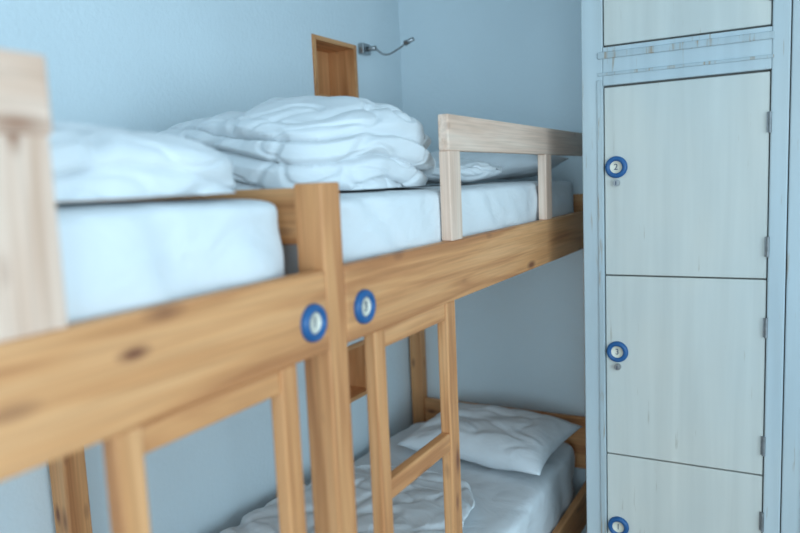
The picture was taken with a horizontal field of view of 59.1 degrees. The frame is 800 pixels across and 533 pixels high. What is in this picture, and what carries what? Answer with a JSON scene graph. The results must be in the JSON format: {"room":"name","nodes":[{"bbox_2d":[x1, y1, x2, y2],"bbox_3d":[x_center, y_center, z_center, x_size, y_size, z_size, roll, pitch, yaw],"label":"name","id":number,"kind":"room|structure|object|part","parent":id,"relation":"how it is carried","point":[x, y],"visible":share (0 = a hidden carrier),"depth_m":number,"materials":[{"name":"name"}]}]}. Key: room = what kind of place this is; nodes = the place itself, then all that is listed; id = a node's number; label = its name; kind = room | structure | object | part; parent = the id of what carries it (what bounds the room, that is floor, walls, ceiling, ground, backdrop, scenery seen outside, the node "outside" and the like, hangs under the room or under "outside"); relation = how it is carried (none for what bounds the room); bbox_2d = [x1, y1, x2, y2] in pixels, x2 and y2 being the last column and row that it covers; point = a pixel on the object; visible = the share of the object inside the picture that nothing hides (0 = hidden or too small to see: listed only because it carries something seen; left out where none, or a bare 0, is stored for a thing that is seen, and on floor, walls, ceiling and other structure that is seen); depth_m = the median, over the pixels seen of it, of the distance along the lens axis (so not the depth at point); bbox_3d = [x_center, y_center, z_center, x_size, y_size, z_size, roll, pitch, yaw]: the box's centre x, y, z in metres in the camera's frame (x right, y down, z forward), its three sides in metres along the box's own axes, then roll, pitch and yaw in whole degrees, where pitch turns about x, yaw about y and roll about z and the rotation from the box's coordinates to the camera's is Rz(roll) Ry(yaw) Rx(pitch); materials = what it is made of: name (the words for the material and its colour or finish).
{"room":"dormitory","nodes":[
{"label":"dormitory","id":0,"kind":"room"},
{"bbox_2d":[0,0,412,532],"bbox_3d":[-1.425,0.202,1.131,0.180,2.850,5.730,1,8,29],"label":"wall","id":1,"kind":"structure","parent":0,"point":[155,66],"depth_m":2.30,"materials":[{"name":"paint"}]},
{"bbox_2d":[311,34,358,97],"bbox_3d":[-0.329,-0.826,3.011,0.148,0.253,0.323,1,8,29],"label":"wall niche","id":2,"kind":"object","parent":1,"relation":"attached to","point":[335,73],"visible":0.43,"depth_m":3.11,"materials":[{"name":"orange wood"}]},
{"bbox_2d":[348,340,366,402],"bbox_3d":[-0.272,0.473,3.168,0.148,0.253,0.323,1,8,29],"label":"wall niche","id":3,"kind":"object","parent":1,"relation":"attached to","point":[356,351],"visible":0.06,"depth_m":3.28,"materials":[{"name":"orange wood"}]},
{"bbox_2d":[358,37,414,55],"bbox_3d":[-0.054,-0.957,3.087,0.268,0.062,0.065,1,8,29],"label":"reading lamp","id":4,"kind":"object","parent":1,"relation":"attached to","point":[364,49],"visible":1,"depth_m":3.11,"materials":[{"name":"metal"}]},
{"bbox_3d":[-0.038,-0.948,3.083,0.164,0.044,0.015,2,8,31],"label":"gooseneck arm","id":5,"kind":"part","parent":4,"relation":"part of","materials":[{"name":"metal"}]},
{"bbox_2d":[398,0,586,532],"bbox_3d":[1.825,-0.124,2.663,4.360,2.850,0.150,1,8,29],"label":"wall","id":6,"kind":"structure","parent":0,"point":[520,338],"depth_m":3.29,"materials":[{"name":"paint"}]},
{"bbox_3d":[0.458,1.711,0.281,4.360,0.100,6.060,1,8,29],"label":"floor","id":7,"kind":"structure","parent":0,"visible":0},
{"bbox_2d":[0,49,356,532],"bbox_3d":[-0.990,0.724,0.765,0.928,1.865,2.115,1,8,29],"label":"bunk bed","id":8,"kind":"object","parent":7,"relation":"on","point":[137,382],"visible":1,"depth_m":1.00,"materials":[{"name":"orange wood"}]},
{"bbox_3d":[-0.867,0.666,1.872,0.065,1.704,0.065,1,8,29],"label":"wall post","id":9,"kind":"part","parent":8,"relation":"part of","materials":[{"name":"orange wood"}]},
{"bbox_3d":[-0.631,0.209,0.490,0.030,0.157,1.985,1,8,29],"label":"rail","id":10,"kind":"part","parent":8,"relation":"part of","materials":[{"name":"orange wood"}]},
{"bbox_2d":[56,199,283,323],"bbox_3d":[-1.015,0.088,0.704,0.859,0.229,1.958,1,8,29],"label":"mattress","id":11,"kind":"object","parent":8,"relation":"on","point":[116,257],"visible":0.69,"depth_m":1.04,"materials":[{"name":"white fabric"}]},
{"bbox_2d":[47,120,235,201],"bbox_3d":[-0.634,-0.179,1.207,0.659,0.137,0.622,1,8,29],"label":"duvet","id":12,"kind":"object","parent":11,"relation":"on","point":[90,162],"visible":0.73,"depth_m":1.02,"materials":[{"name":"white fabric"}]},
{"bbox_3d":[-0.156,0.104,1.297,0.012,0.072,0.072,1,8,29],"label":"bed number plate","id":13,"kind":"part","parent":8,"relation":"part of","materials":[{"name":"blue plastic"}]},
{"bbox_3d":[-0.124,0.684,1.459,0.065,1.704,0.065,1,8,29],"label":"post","id":14,"kind":"part","parent":8,"relation":"part of","materials":[{"name":"orange wood"}]},
{"bbox_2d":[343,114,586,532],"bbox_3d":[-0.001,0.467,2.535,0.928,1.865,1.973,1,8,29],"label":"bunk bed","id":15,"kind":"object","parent":7,"relation":"on","point":[390,298],"visible":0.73,"depth_m":1.85,"materials":[{"name":"orange wood"}]},
{"bbox_3d":[-0.070,0.083,1.451,0.012,0.072,0.072,1,8,29],"label":"bed number plate","id":16,"kind":"part","parent":15,"relation":"part of","materials":[{"name":"blue plastic"}]},
{"bbox_3d":[0.091,0.444,3.588,0.065,1.650,0.055,1,8,29],"label":"wall post","id":17,"kind":"part","parent":15,"relation":"part of","materials":[{"name":"orange wood"}]},
{"bbox_2d":[282,180,573,275],"bbox_3d":[-0.048,-0.161,2.440,0.861,0.225,1.913,1,8,29],"label":"mattress","id":18,"kind":"object","parent":15,"relation":"on","point":[374,222],"visible":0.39,"depth_m":1.76,"materials":[{"name":"white fabric"}]},
{"bbox_2d":[159,96,435,190],"bbox_3d":[-0.301,-0.340,1.993,0.788,0.255,0.755,1,8,29],"label":"duvet","id":19,"kind":"object","parent":18,"relation":"on","point":[355,143],"visible":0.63,"depth_m":1.65,"materials":[{"name":"white fabric"}]},
{"bbox_2d":[426,158,501,183],"bbox_3d":[0.117,-0.339,2.495,0.473,0.092,0.439,1,8,29],"label":"sheet","id":20,"kind":"object","parent":18,"relation":"on","point":[471,170],"visible":0.32,"depth_m":2.31,"materials":[{"name":"white fabric"}]},
{"bbox_2d":[430,150,568,180],"bbox_3d":[0.338,-0.439,2.980,0.660,0.156,0.499,1,8,23],"label":"pillow","id":21,"kind":"object","parent":18,"relation":"on","point":[514,166],"visible":0.25,"depth_m":2.73,"materials":[{"name":"white fabric"}]},
{"bbox_3d":[0.345,-0.045,2.236,0.030,0.157,1.918,1,8,29],"label":"rail","id":22,"kind":"part","parent":15,"relation":"part of","materials":[{"name":"orange wood"}]},
{"bbox_2d":[354,422,574,532],"bbox_3d":[0.007,1.026,2.585,0.857,0.301,1.881,1,8,29],"label":"mattress","id":23,"kind":"object","parent":15,"relation":"on","point":[506,501],"visible":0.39,"depth_m":2.74,"materials":[{"name":"white fabric"}]},
{"bbox_2d":[220,465,474,532],"bbox_3d":[-0.185,0.863,2.328,0.702,0.090,1.052,1,8,29],"label":"blanket","id":24,"kind":"object","parent":23,"relation":"on","point":[418,508],"visible":0.46,"depth_m":2.40,"materials":[{"name":"white fabric"}]},
{"bbox_2d":[397,402,582,475],"bbox_3d":[0.384,0.716,3.030,0.660,0.158,0.458,2,8,35],"label":"pillow","id":25,"kind":"object","parent":23,"relation":"on","point":[491,436],"visible":0.77,"depth_m":2.90,"materials":[{"name":"white fabric"}]},
{"bbox_3d":[0.397,1.169,2.383,0.030,0.155,1.918,1,8,29],"label":"rail","id":26,"kind":"part","parent":15,"relation":"part of","materials":[{"name":"orange wood"}]},
{"bbox_3d":[0.852,0.517,3.173,0.030,1.540,0.055,1,8,29],"label":"post","id":27,"kind":"part","parent":15,"relation":"part of","materials":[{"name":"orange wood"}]},
{"bbox_2d":[581,0,799,532],"bbox_3d":[1.342,-0.024,2.430,1.235,2.750,0.736,1,8,29],"label":"tall cabinet","id":28,"kind":"object","parent":7,"relation":"on","point":[691,108],"visible":1,"depth_m":2.26,"materials":[{"name":"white wood"}]},
{"bbox_3d":[0.711,-0.327,2.326,0.072,0.072,0.012,1,8,29],"label":"locker number plate","id":29,"kind":"part","parent":28,"relation":"part of","materials":[{"name":"blue plastic"}]},
{"bbox_3d":[0.738,0.291,2.401,0.072,0.072,0.012,1,8,29],"label":"locker number plate","id":30,"kind":"part","parent":28,"relation":"part of","materials":[{"name":"blue plastic"}]},
{"bbox_3d":[0.765,0.913,2.476,0.072,0.072,0.012,1,8,29],"label":"locker number plate","id":31,"kind":"part","parent":28,"relation":"part of","materials":[{"name":"blue plastic"}]},
{"bbox_3d":[0.954,0.968,2.398,0.484,0.626,0.021,1,8,29],"label":"door panel","id":32,"kind":"part","parent":28,"relation":"part of","materials":[{"name":"white wood"}]},
{"bbox_3d":[0.869,-0.682,2.183,0.511,0.022,0.007,1,8,29],"label":"moulding","id":33,"kind":"part","parent":28,"relation":"part of","materials":[{"name":"wood"}]},
{"bbox_3d":[0.872,-0.622,2.191,0.511,0.010,0.005,1,8,29],"label":"moulding","id":34,"kind":"part","parent":28,"relation":"part of","materials":[{"name":"wood"}]},
{"bbox_3d":[0.927,0.344,2.322,0.484,0.624,0.021,1,8,29],"label":"door panel","id":35,"kind":"part","parent":28,"relation":"part of","materials":[{"name":"white wood"}]},
{"bbox_3d":[0.883,-0.649,2.200,0.490,0.122,0.028,1,8,29],"label":"rail","id":36,"kind":"part","parent":28,"relation":"part of","materials":[{"name":"wood"}]},
{"bbox_3d":[0.900,-0.276,2.247,0.484,0.619,0.021,1,8,29],"label":"door panel","id":37,"kind":"part","parent":28,"relation":"part of","materials":[{"name":"white wood"}]},
{"bbox_3d":[0.869,-0.983,2.162,0.484,0.539,0.021,1,8,29],"label":"door panel","id":38,"kind":"part","parent":28,"relation":"part of","materials":[{"name":"white wood"}]}
]}

